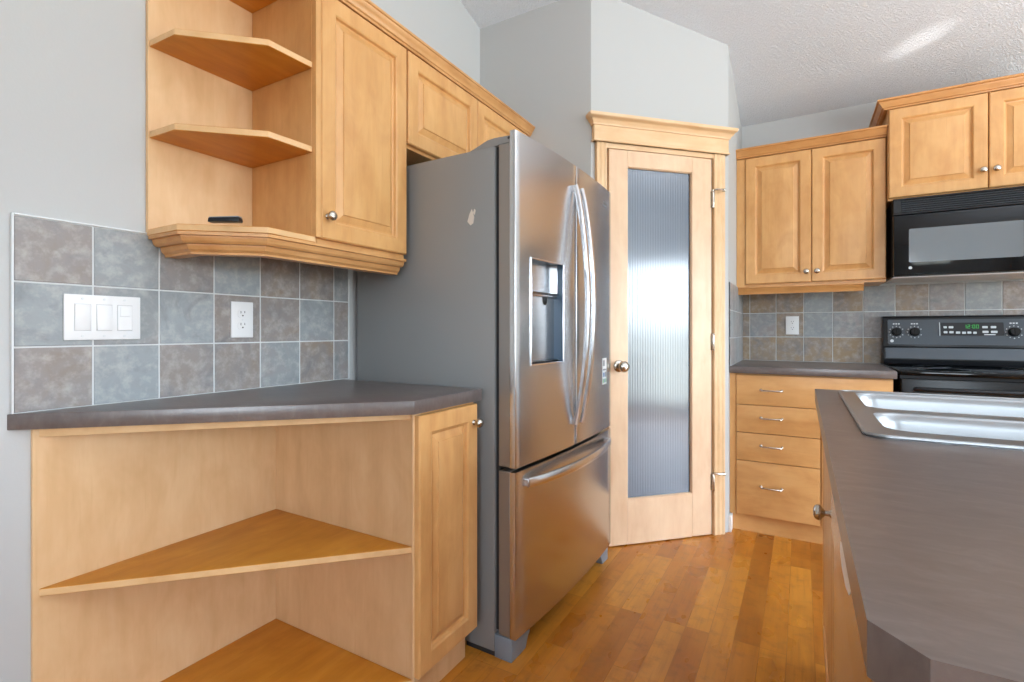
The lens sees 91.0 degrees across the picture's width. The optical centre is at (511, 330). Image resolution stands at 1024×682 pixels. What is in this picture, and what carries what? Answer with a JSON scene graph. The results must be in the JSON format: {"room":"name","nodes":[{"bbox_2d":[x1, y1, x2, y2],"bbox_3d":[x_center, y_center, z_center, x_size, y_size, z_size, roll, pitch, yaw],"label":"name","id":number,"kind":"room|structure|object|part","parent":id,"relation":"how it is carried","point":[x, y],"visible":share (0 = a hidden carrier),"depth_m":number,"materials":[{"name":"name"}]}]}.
{"room":"kitchen","nodes":[
{"label":"kitchen","id":0,"kind":"room"},
{"bbox_2d":[0,0,479,681],"bbox_3d":[-1.333,-0.629,1.002,0.100,3.474,7.206,0,0,30],"label":"wall","id":1,"kind":"structure","parent":0,"point":[73,72],"depth_m":1.26,"materials":[{"name":"grey paint"}]},
{"bbox_2d":[10,212,348,413],"bbox_3d":[-0.917,-0.042,1.611,0.012,0.471,1.010,0,0,30],"label":"tile backsplash","id":2,"kind":"structure","parent":1,"relation":"attached to","point":[185,346],"depth_m":1.44,"materials":[{"name":"tile"}]},
{"bbox_3d":[-1.169,-0.042,1.176,0.011,0.471,0.004,0,0,30],"label":"edge trim","id":3,"kind":"part","parent":2,"relation":"part of","materials":[{"name":"white tile"}]},
{"bbox_3d":[-1.099,-0.275,1.297,0.011,0.004,0.276,0,0,30],"label":"edge trim","id":4,"kind":"part","parent":2,"relation":"part of","materials":[{"name":"white tile"}]},
{"bbox_2d":[63,294,139,339],"bbox_3d":[-1.073,-0.035,1.324,0.011,0.116,0.167,0,0,30],"label":"light switch","id":5,"kind":"object","parent":2,"relation":"attached to","point":[85,317],"visible":1,"depth_m":1.31,"materials":[{"name":"white plastic"}]},
{"bbox_2d":[231,301,252,337],"bbox_3d":[-0.886,-0.037,1.651,0.008,0.117,0.074,0,0,30],"label":"wall outlet","id":6,"kind":"object","parent":2,"relation":"attached to","point":[241,312],"visible":1,"depth_m":1.65,"materials":[{"name":"white plastic"}]},
{"bbox_2d":[238,310,247,317],"bbox_3d":[-0.883,-0.057,1.650,0.002,0.027,0.033,0,0,30],"label":"receptacle","id":7,"kind":"object","parent":6,"relation":"attached to","point":[241,313],"depth_m":1.65,"materials":[{"name":"white plastic"}]},
{"bbox_2d":[238,322,247,329],"bbox_3d":[-0.883,-0.018,1.650,0.002,0.027,0.033,0,0,30],"label":"receptacle","id":8,"kind":"object","parent":6,"relation":"attached to","point":[241,325],"depth_m":1.65,"materials":[{"name":"white plastic"}]},
{"bbox_3d":[-0.667,-0.009,2.046,0.012,0.406,0.005,0,0,30],"label":"edge trim","id":9,"kind":"part","parent":2,"relation":"part of","materials":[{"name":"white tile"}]},
{"bbox_2d":[146,0,320,241],"bbox_3d":[-0.806,-0.680,1.478,0.337,0.824,0.328,0,0,30],"label":"open shelf unit","id":10,"kind":"object","parent":1,"relation":"attached to","point":[233,87],"visible":0.85,"depth_m":1.53,"materials":[{"name":"brown wood"}]},
{"bbox_3d":[-0.951,-0.680,1.551,0.014,0.824,0.310,0,0,30],"label":"panel","id":11,"kind":"part","parent":10,"relation":"part of","materials":[{"name":"brown wood"}]},
{"bbox_2d":[208,216,242,222],"bbox_3d":[-0.756,-0.294,1.327,0.082,0.016,0.022,0,0,0],"label":"plastic box","id":12,"kind":"object","parent":10,"relation":"on","point":[219,219],"visible":1,"depth_m":1.32,"materials":[{"name":"black plastic"}]},
{"bbox_3d":[-0.814,-0.809,1.473,0.301,0.019,0.306,0,0,30],"label":"shelf","id":13,"kind":"part","parent":10,"relation":"part of","materials":[{"name":"brown wood"}]},
{"bbox_3d":[-0.814,-0.552,1.473,0.301,0.019,0.306,0,0,30],"label":"shelf","id":14,"kind":"part","parent":10,"relation":"part of","materials":[{"name":"brown wood"}]},
{"bbox_3d":[-0.805,-0.277,1.466,0.323,0.018,0.310,0,0,30],"label":"shelf","id":15,"kind":"part","parent":10,"relation":"part of","materials":[{"name":"brown wood"}]},
{"bbox_3d":[-0.817,-1.069,1.475,0.294,0.019,0.306,0,0,30],"label":"panel","id":16,"kind":"part","parent":10,"relation":"part of","materials":[{"name":"brown wood"}]},
{"bbox_3d":[-0.732,-0.680,1.614,0.330,0.824,0.018,0,0,30],"label":"panel","id":17,"kind":"part","parent":10,"relation":"part of","materials":[{"name":"brown wood"}]},
{"bbox_2d":[316,0,405,258],"bbox_3d":[-0.615,-0.675,1.784,0.364,0.814,0.392,0,0,30],"label":"upper cabinet","id":18,"kind":"object","parent":1,"relation":"attached to","point":[363,69],"visible":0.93,"depth_m":1.68,"materials":[{"name":"brown wood"}]},
{"bbox_2d":[148,230,405,274],"bbox_3d":[-0.706,-0.240,1.643,0.322,0.056,0.713,0,0,30],"label":"molding","id":19,"kind":"structure","parent":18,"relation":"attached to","point":[177,244],"depth_m":1.43,"materials":[{"name":"brown wood"}]},
{"bbox_3d":[-0.558,-0.355,1.553,0.034,0.031,0.031,0,0,30],"label":"knob","id":20,"kind":"part","parent":18,"relation":"part of","materials":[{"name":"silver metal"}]},
{"bbox_2d":[406,51,526,165],"bbox_3d":[-0.287,-0.887,2.387,0.330,0.390,0.981,0,0,30],"label":"upper cabinet","id":21,"kind":"object","parent":1,"relation":"attached to","point":[443,120],"visible":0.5,"depth_m":2.05,"materials":[{"name":"brown wood"}]},
{"bbox_2d":[338,0,534,136],"bbox_3d":[-0.466,-1.079,2.047,0.356,0.047,1.751,0,0,30],"label":"crown molding","id":22,"kind":"structure","parent":21,"relation":"attached to","point":[369,11],"depth_m":1.98,"materials":[{"name":"brown wood"}]},
{"bbox_3d":[-0.280,-0.878,2.088,0.019,0.348,0.462,0,0,30],"label":"door","id":23,"kind":"part","parent":21,"relation":"part of","materials":[{"name":"brown wood"}]},
{"bbox_3d":[-0.043,-0.878,2.500,0.019,0.348,0.480,0,0,30],"label":"door","id":24,"kind":"part","parent":21,"relation":"part of","materials":[{"name":"brown wood"}]},
{"bbox_2d":[480,0,590,176],"bbox_3d":[0.134,-0.330,2.771,0.676,2.876,0.100,0,0,30],"label":"wall","id":25,"kind":"structure","parent":0,"point":[537,62],"depth_m":2.68,"materials":[{"name":"grey paint"}]},
{"bbox_2d":[440,528,825,681],"bbox_3d":[1.009,1.158,-0.347,5.905,0.100,7.606,0,0,30],"label":"floor","id":26,"kind":"structure","parent":0,"point":[737,605],"depth_m":1.93,"materials":[{"name":"brown wood"}]},
{"bbox_2d":[31,402,483,681],"bbox_3d":[-0.620,0.670,1.438,0.700,0.875,0.932,0,0,30],"label":"base cabinet","id":27,"kind":"object","parent":26,"relation":"on","point":[344,549],"visible":0.96,"depth_m":1.49,"materials":[{"name":"brown wood"}]},
{"bbox_3d":[-0.991,0.670,1.484,0.012,0.875,0.643,0,0,30],"label":"panel","id":28,"kind":"part","parent":27,"relation":"part of","materials":[{"name":"brown wood"}]},
{"bbox_3d":[-0.718,0.244,1.339,0.879,0.022,0.014,0,0,-16],"label":"rail","id":29,"kind":"part","parent":27,"relation":"part of","materials":[{"name":"brown wood"}]},
{"bbox_2d":[39,509,411,595],"bbox_3d":[-0.713,0.630,1.330,0.621,0.019,0.631,0,0,30],"label":"shelf","id":30,"kind":"object","parent":27,"relation":"attached to","point":[261,539],"depth_m":1.42,"materials":[{"name":"brown wood"}]},
{"bbox_2d":[7,379,481,429],"bbox_3d":[-0.639,0.213,1.430,0.674,0.038,0.984,0,0,30],"label":"countertop","id":31,"kind":"structure","parent":27,"relation":"on","point":[341,398],"depth_m":1.35,"materials":[{"name":"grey laminate"}]},
{"bbox_2d":[161,619,411,681],"bbox_3d":[-0.713,1.013,1.330,0.621,0.018,0.631,0,0,30],"label":"shelf","id":32,"kind":"object","parent":27,"relation":"attached to","point":[270,650],"depth_m":1.53,"materials":[{"name":"brown wood"}]},
{"bbox_3d":[-0.553,0.670,1.607,0.648,0.875,0.030,0,0,30],"label":"divider panel","id":33,"kind":"part","parent":27,"relation":"part of","materials":[{"name":"brown wood"}]},
{"bbox_3d":[-0.196,0.616,1.558,0.019,0.747,0.295,0,0,30],"label":"door","id":34,"kind":"part","parent":27,"relation":"part of","materials":[{"name":"brown wood"}]},
{"bbox_3d":[-0.112,0.302,1.652,0.034,0.031,0.031,0,0,30],"label":"knob","id":35,"kind":"part","parent":27,"relation":"part of","materials":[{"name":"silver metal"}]},
{"bbox_2d":[357,129,610,662],"bbox_3d":[-0.039,0.220,2.225,0.846,1.777,0.906,0,0,31],"label":"refrigerator","id":36,"kind":"object","parent":26,"relation":"on","point":[501,289],"visible":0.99,"depth_m":1.83,"materials":[{"name":"grey metal"}]},
{"bbox_3d":[0.090,-0.086,1.883,0.044,1.087,0.448,0,0,31],"label":"panel","id":37,"kind":"part","parent":36,"relation":"part of","materials":[{"name":"grey metal"}]},
{"bbox_3d":[0.207,0.750,2.077,0.044,0.555,0.903,0,0,31],"label":"panel","id":38,"kind":"part","parent":36,"relation":"part of","materials":[{"name":"grey metal"}]},
{"bbox_3d":[0.127,-0.105,1.861,0.041,1.127,0.450,0,0,31],"label":"door","id":39,"kind":"part","parent":36,"relation":"part of","materials":[{"name":"silver metal"}]},
{"bbox_3d":[0.118,-0.112,1.898,0.032,0.028,0.032,0,0,31],"label":"spout","id":40,"kind":"part","parent":36,"relation":"part of","materials":[{"name":"black plastic"}]},
{"bbox_3d":[0.154,-0.199,1.964,0.054,0.109,0.004,0,0,31],"label":"panel","id":41,"kind":"part","parent":36,"relation":"part of","materials":[{"name":"white plastic"}]},
{"bbox_3d":[0.244,0.750,2.055,0.041,0.556,0.905,0,0,31],"label":"freezer drawer","id":42,"kind":"part","parent":36,"relation":"part of","materials":[{"name":"silver metal"}]},
{"bbox_3d":[0.278,0.516,2.033,0.077,0.032,0.792,0,0,31],"label":"handle","id":43,"kind":"part","parent":36,"relation":"part of","materials":[{"name":"silver metal"}]},
{"bbox_3d":[0.275,-0.104,2.001,0.076,0.960,0.026,0,0,31],"label":"handle","id":44,"kind":"part","parent":36,"relation":"part of","materials":[{"name":"silver metal"}]},
{"bbox_3d":[0.306,-0.104,2.053,0.076,0.960,0.026,0,0,31],"label":"handle","id":45,"kind":"part","parent":36,"relation":"part of","materials":[{"name":"silver metal"}]},
{"bbox_3d":[0.362,-0.105,2.250,0.041,1.127,0.450,0,0,31],"label":"door","id":46,"kind":"part","parent":36,"relation":"part of","materials":[{"name":"silver metal"}]},
{"bbox_2d":[730,373,892,543],"bbox_3d":[1.692,0.670,2.898,0.737,0.875,0.698,0,0,30],"label":"base cabinet","id":47,"kind":"object","parent":26,"relation":"on","point":[776,443],"visible":0.63,"depth_m":2.69,"materials":[{"name":"brown wood"}]},
{"bbox_3d":[1.386,0.846,2.691,0.116,0.016,0.032,0,0,30],"label":"pull handle","id":48,"kind":"part","parent":47,"relation":"part of","materials":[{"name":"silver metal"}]},
{"bbox_3d":[1.386,0.624,2.691,0.116,0.016,0.032,0,0,30],"label":"pull handle","id":49,"kind":"part","parent":47,"relation":"part of","materials":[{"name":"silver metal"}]},
{"bbox_3d":[1.386,0.472,2.691,0.116,0.016,0.032,0,0,30],"label":"pull handle","id":50,"kind":"part","parent":47,"relation":"part of","materials":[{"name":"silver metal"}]},
{"bbox_3d":[1.386,0.321,2.691,0.116,0.016,0.032,0,0,30],"label":"pull handle","id":51,"kind":"part","parent":47,"relation":"part of","materials":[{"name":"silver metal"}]},
{"bbox_3d":[1.422,0.861,2.700,0.398,0.294,0.019,0,0,30],"label":"drawer","id":52,"kind":"part","parent":47,"relation":"part of","materials":[{"name":"brown wood"}]},
{"bbox_3d":[1.422,0.635,2.700,0.398,0.152,0.019,0,0,30],"label":"drawer","id":53,"kind":"part","parent":47,"relation":"part of","materials":[{"name":"brown wood"}]},
{"bbox_3d":[1.422,0.481,2.700,0.398,0.150,0.019,0,0,30],"label":"drawer","id":54,"kind":"part","parent":47,"relation":"part of","materials":[{"name":"brown wood"}]},
{"bbox_2d":[729,360,896,378],"bbox_3d":[1.697,0.213,2.898,0.747,0.038,0.676,0,0,30],"label":"countertop","id":55,"kind":"structure","parent":47,"relation":"on","point":[829,369],"depth_m":2.67,"materials":[{"name":"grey laminate"}]},
{"bbox_3d":[1.552,0.322,2.625,0.698,0.163,0.019,0,0,30],"label":"drawer","id":56,"kind":"part","parent":47,"relation":"part of","materials":[{"name":"brown wood"}]},
{"bbox_3d":[1.726,0.707,2.525,0.296,0.602,0.019,0,0,30],"label":"door","id":57,"kind":"part","parent":47,"relation":"part of","materials":[{"name":"brown wood"}]},
{"bbox_2d":[813,446,833,681],"bbox_3d":[1.034,0.670,0.781,0.968,0.875,1.511,0,0,30],"label":"base cabinet","id":58,"kind":"object","parent":26,"relation":"on","point":[819,512],"visible":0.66,"depth_m":1.30,"materials":[{"name":"brown wood"}]},
{"bbox_3d":[0.710,0.416,1.151,0.038,0.035,0.035,0,0,30],"label":"knob","id":59,"kind":"part","parent":58,"relation":"part of","materials":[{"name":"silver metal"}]},
{"bbox_3d":[0.875,0.621,1.379,0.019,0.750,0.624,0,0,30],"label":"door","id":60,"kind":"part","parent":58,"relation":"part of","materials":[{"name":"brown wood"}]},
{"bbox_3d":[0.657,0.621,1.002,0.019,0.750,0.240,0,0,30],"label":"door","id":61,"kind":"part","parent":58,"relation":"part of","materials":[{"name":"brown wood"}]},
{"bbox_2d":[831,489,873,681],"bbox_3d":[0.672,0.622,0.501,0.575,0.763,0.596,0,0,30],"label":"panel","id":62,"kind":"object","parent":58,"relation":"in","point":[849,665],"visible":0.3,"depth_m":0.66,"materials":[{"name":"brown wood"}]},
{"bbox_3d":[0.436,0.676,0.637,0.020,0.633,0.596,0,0,30],"label":"door","id":63,"kind":"part","parent":62,"relation":"part of","materials":[{"name":"brown wood"}]},
{"bbox_2d":[815,389,1023,681],"bbox_3d":[1.045,0.213,0.755,0.982,0.038,1.589,0,0,30],"label":"countertop","id":64,"kind":"structure","parent":58,"relation":"on","point":[932,534],"depth_m":0.45,"materials":[{"name":"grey laminate"}]},
{"bbox_2d":[838,390,1023,450],"bbox_3d":[1.088,0.277,1.122,0.569,0.182,0.799,0,0,30],"label":"sink","id":65,"kind":"object","parent":64,"relation":"in","point":[976,421],"visible":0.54,"depth_m":1.15,"materials":[{"name":"silver metal"}]},
{"bbox_3d":[1.171,0.279,1.290,0.468,0.179,0.389,0,0,30],"label":"bowl","id":66,"kind":"part","parent":65,"relation":"part of","materials":[{"name":"silver metal"}]},
{"bbox_3d":[0.981,0.274,0.961,0.468,0.169,0.274,0,0,30],"label":"bowl","id":67,"kind":"part","parent":65,"relation":"part of","materials":[{"name":"silver metal"}]},
{"bbox_2d":[882,315,1023,397],"bbox_3d":[2.351,0.511,2.496,0.760,1.194,0.715,0,0,30],"label":"range","id":68,"kind":"object","parent":26,"relation":"on","point":[968,343],"visible":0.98,"depth_m":2.70,"materials":[{"name":"black metal"}]},
{"bbox_3d":[2.213,0.005,2.892,0.048,0.048,0.035,0,0,30],"label":"knob","id":69,"kind":"part","parent":68,"relation":"part of","materials":[{"name":"black plastic"}]},
{"bbox_3d":[2.285,0.005,2.851,0.048,0.048,0.035,0,0,30],"label":"knob","id":70,"kind":"part","parent":68,"relation":"part of","materials":[{"name":"black plastic"}]},
{"bbox_2d":[884,364,1023,378],"bbox_3d":[2.342,0.201,2.480,0.760,0.023,0.576,0,0,30],"label":"cooktop","id":71,"kind":"object","parent":68,"relation":"in","point":[904,371],"depth_m":2.42,"materials":[{"name":"black glass"}]},
{"bbox_3d":[2.212,0.503,2.254,0.752,0.550,0.034,0,0,30],"label":"oven door","id":72,"kind":"part","parent":68,"relation":"part of","materials":[{"name":"black metal"}]},
{"bbox_3d":[2.189,0.275,2.214,0.662,0.027,0.064,0,0,30],"label":"handle","id":73,"kind":"part","parent":68,"relation":"part of","materials":[{"name":"black plastic"}]},
{"bbox_3d":[2.505,-0.010,2.742,0.260,0.072,0.015,0,0,30],"label":"display panel","id":74,"kind":"part","parent":68,"relation":"part of","materials":[{"name":"black plastic"}]},
{"bbox_3d":[2.644,0.005,2.643,0.048,0.048,0.035,0,0,30],"label":"knob","id":75,"kind":"part","parent":68,"relation":"part of","materials":[{"name":"black plastic"}]},
{"bbox_2d":[591,0,727,533],"bbox_3d":[0.785,-0.333,2.711,0.819,2.882,0.095,0,0,-15],"label":"wall","id":76,"kind":"structure","parent":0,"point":[645,64],"depth_m":2.67,"materials":[{"name":"grey paint"}]},
{"bbox_2d":[586,110,738,534],"bbox_3d":[0.798,0.007,2.636,0.863,2.202,0.068,0,0,-15],"label":"door frame","id":77,"kind":"structure","parent":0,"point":[617,131],"depth_m":2.73,"materials":[{"name":"brown wood"}]},
{"bbox_3d":[0.454,0.074,2.562,0.060,2.068,0.021,0,0,-15],"label":"casing","id":78,"kind":"part","parent":77,"relation":"part of","materials":[{"name":"brown wood"}]},
{"bbox_3d":[0.795,-1.005,2.647,0.807,0.090,0.035,0,0,-15],"label":"head casing","id":79,"kind":"part","parent":77,"relation":"part of","materials":[{"name":"brown wood"}]},
{"bbox_3d":[0.798,-1.068,2.633,0.863,0.052,0.063,0,0,-15],"label":"head crown","id":80,"kind":"part","parent":77,"relation":"part of","materials":[{"name":"brown wood"}]},
{"bbox_2d":[607,149,725,546],"bbox_3d":[0.824,0.085,2.637,0.670,2.034,0.108,0,0,-15],"label":"door","id":81,"kind":"structure","parent":77,"relation":"in","point":[662,482],"depth_m":2.66,"materials":[{"name":"brown wood"}]},
{"bbox_3d":[0.559,0.180,2.548,0.062,0.062,0.073,0,0,-15],"label":"knob","id":82,"kind":"part","parent":81,"relation":"part of","materials":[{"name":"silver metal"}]},
{"bbox_3d":[0.776,0.011,2.666,0.373,1.714,0.005,0,0,-15],"label":"glass pane","id":83,"kind":"part","parent":81,"relation":"part of","materials":[{"name":"grey glass"}]},
{"bbox_3d":[1.127,0.074,2.744,0.072,2.068,0.021,0,0,-15],"label":"casing","id":84,"kind":"part","parent":77,"relation":"part of","materials":[{"name":"brown wood"}]},
{"bbox_2d":[728,46,741,531],"bbox_3d":[1.323,-0.255,3.088,0.090,2.726,0.739,0,0,30],"label":"wall","id":85,"kind":"structure","parent":0,"point":[734,121],"depth_m":2.89,"materials":[{"name":"grey paint"}]},
{"bbox_2d":[728,512,732,531],"bbox_3d":[1.217,1.064,2.800,0.014,0.088,0.069,0,0,30],"label":"baseboard","id":86,"kind":"structure","parent":85,"relation":"attached to","point":[730,517],"depth_m":2.77,"materials":[{"name":"white paint"}]},
{"bbox_2d":[729,282,742,365],"bbox_3d":[1.373,-0.039,3.075,0.008,0.466,0.694,0,0,30],"label":"tile backsplash","id":87,"kind":"structure","parent":85,"relation":"attached to","point":[735,300],"depth_m":2.99,"materials":[{"name":"tile"}]},
{"bbox_2d":[460,0,1023,126],"bbox_3d":[1.009,-1.956,-0.347,5.505,1.220,7.206,0,0,30],"label":"ceiling","id":88,"kind":"structure","parent":0,"point":[790,58],"depth_m":2.67,"materials":[{"name":"white paint"}]},
{"bbox_2d":[742,102,1023,366],"bbox_3d":[2.826,-0.143,2.707,5.405,2.502,0.100,0,0,30],"label":"wall","id":89,"kind":"structure","parent":0,"point":[859,116],"depth_m":3.18,"materials":[{"name":"grey paint"}]},
{"bbox_2d":[737,137,885,286],"bbox_3d":[1.780,-0.676,3.041,0.748,0.812,0.362,0,0,30],"label":"upper cabinet","id":90,"kind":"object","parent":89,"relation":"attached to","point":[816,215],"visible":0.98,"depth_m":2.90,"materials":[{"name":"brown wood"}]},
{"bbox_3d":[1.581,-0.667,2.997,0.345,0.765,0.019,0,0,30],"label":"door","id":91,"kind":"part","parent":90,"relation":"part of","materials":[{"name":"brown wood"}]},
{"bbox_2d":[738,282,863,294],"bbox_3d":[1.677,-0.247,2.955,0.638,0.046,0.039,0,0,30],"label":"molding","id":92,"kind":"structure","parent":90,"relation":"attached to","point":[859,286],"depth_m":2.93,"materials":[{"name":"brown wood"}]},
{"bbox_2d":[736,124,887,159],"bbox_3d":[1.704,-1.083,2.909,0.748,0.053,0.049,0,0,30],"label":"crown molding","id":93,"kind":"structure","parent":90,"relation":"attached to","point":[876,132],"depth_m":2.88,"materials":[{"name":"brown wood"}]},
{"bbox_3d":[1.883,-0.667,2.822,0.346,0.765,0.019,0,0,30],"label":"door","id":94,"kind":"part","parent":90,"relation":"part of","materials":[{"name":"brown wood"}]},
{"bbox_2d":[743,280,1023,363],"bbox_3d":[2.241,-0.039,2.980,1.591,0.466,0.008,0,0,30],"label":"tile backsplash","id":95,"kind":"structure","parent":89,"relation":"attached to","point":[844,327],"depth_m":3.08,"materials":[{"name":"tile"}]},
{"bbox_2d":[786,316,798,334],"bbox_3d":[1.798,-0.036,3.226,0.074,0.117,0.008,0,0,30],"label":"wall outlet","id":96,"kind":"object","parent":95,"relation":"attached to","point":[792,322],"visible":1,"depth_m":3.22,"materials":[{"name":"white plastic"}]},
{"bbox_2d":[882,86,1023,209],"bbox_3d":[2.445,-0.954,2.635,0.804,0.512,0.402,0,0,30],"label":"upper cabinet","id":97,"kind":"object","parent":89,"relation":"attached to","point":[974,142],"visible":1,"depth_m":2.55,"materials":[{"name":"brown wood"}]},
{"bbox_3d":[2.192,-0.946,2.598,0.396,0.472,0.019,0,0,30],"label":"door","id":98,"kind":"part","parent":97,"relation":"part of","materials":[{"name":"brown wood"}]},
{"bbox_2d":[869,73,1023,126],"bbox_3d":[2.424,-1.211,2.649,0.854,0.050,0.399,0,0,30],"label":"crown molding","id":99,"kind":"structure","parent":97,"relation":"on","point":[882,106],"depth_m":2.56,"materials":[{"name":"brown wood"}]},
{"bbox_2d":[884,186,1023,283],"bbox_3d":[2.425,-0.487,2.612,0.760,0.414,0.441,0,0,30],"label":"microwave","id":100,"kind":"object","parent":97,"relation":"attached to","point":[971,235],"visible":0.98,"depth_m":2.53,"materials":[{"name":"black plastic"}]},
{"bbox_3d":[2.436,-0.283,2.631,0.752,0.005,0.360,0,0,30],"label":"plate","id":101,"kind":"part","parent":100,"relation":"part of","materials":[{"name":"grey metal"}]},
{"bbox_3d":[2.273,-0.446,2.520,0.586,0.316,0.044,0,0,30],"label":"door","id":102,"kind":"part","parent":100,"relation":"part of","materials":[{"name":"black glass"}]},
{"bbox_3d":[2.332,-0.797,2.487,0.031,0.031,0.034,0,0,30],"label":"knob","id":103,"kind":"part","parent":97,"relation":"part of","materials":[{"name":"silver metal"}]},
{"bbox_3d":[2.374,-0.797,2.463,0.031,0.031,0.034,0,0,30],"label":"knob","id":104,"kind":"part","parent":97,"relation":"part of","materials":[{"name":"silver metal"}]},
{"bbox_3d":[2.539,-0.946,2.399,0.396,0.472,0.019,0,0,30],"label":"door","id":105,"kind":"part","parent":97,"relation":"part of","materials":[{"name":"brown wood"}]}
]}

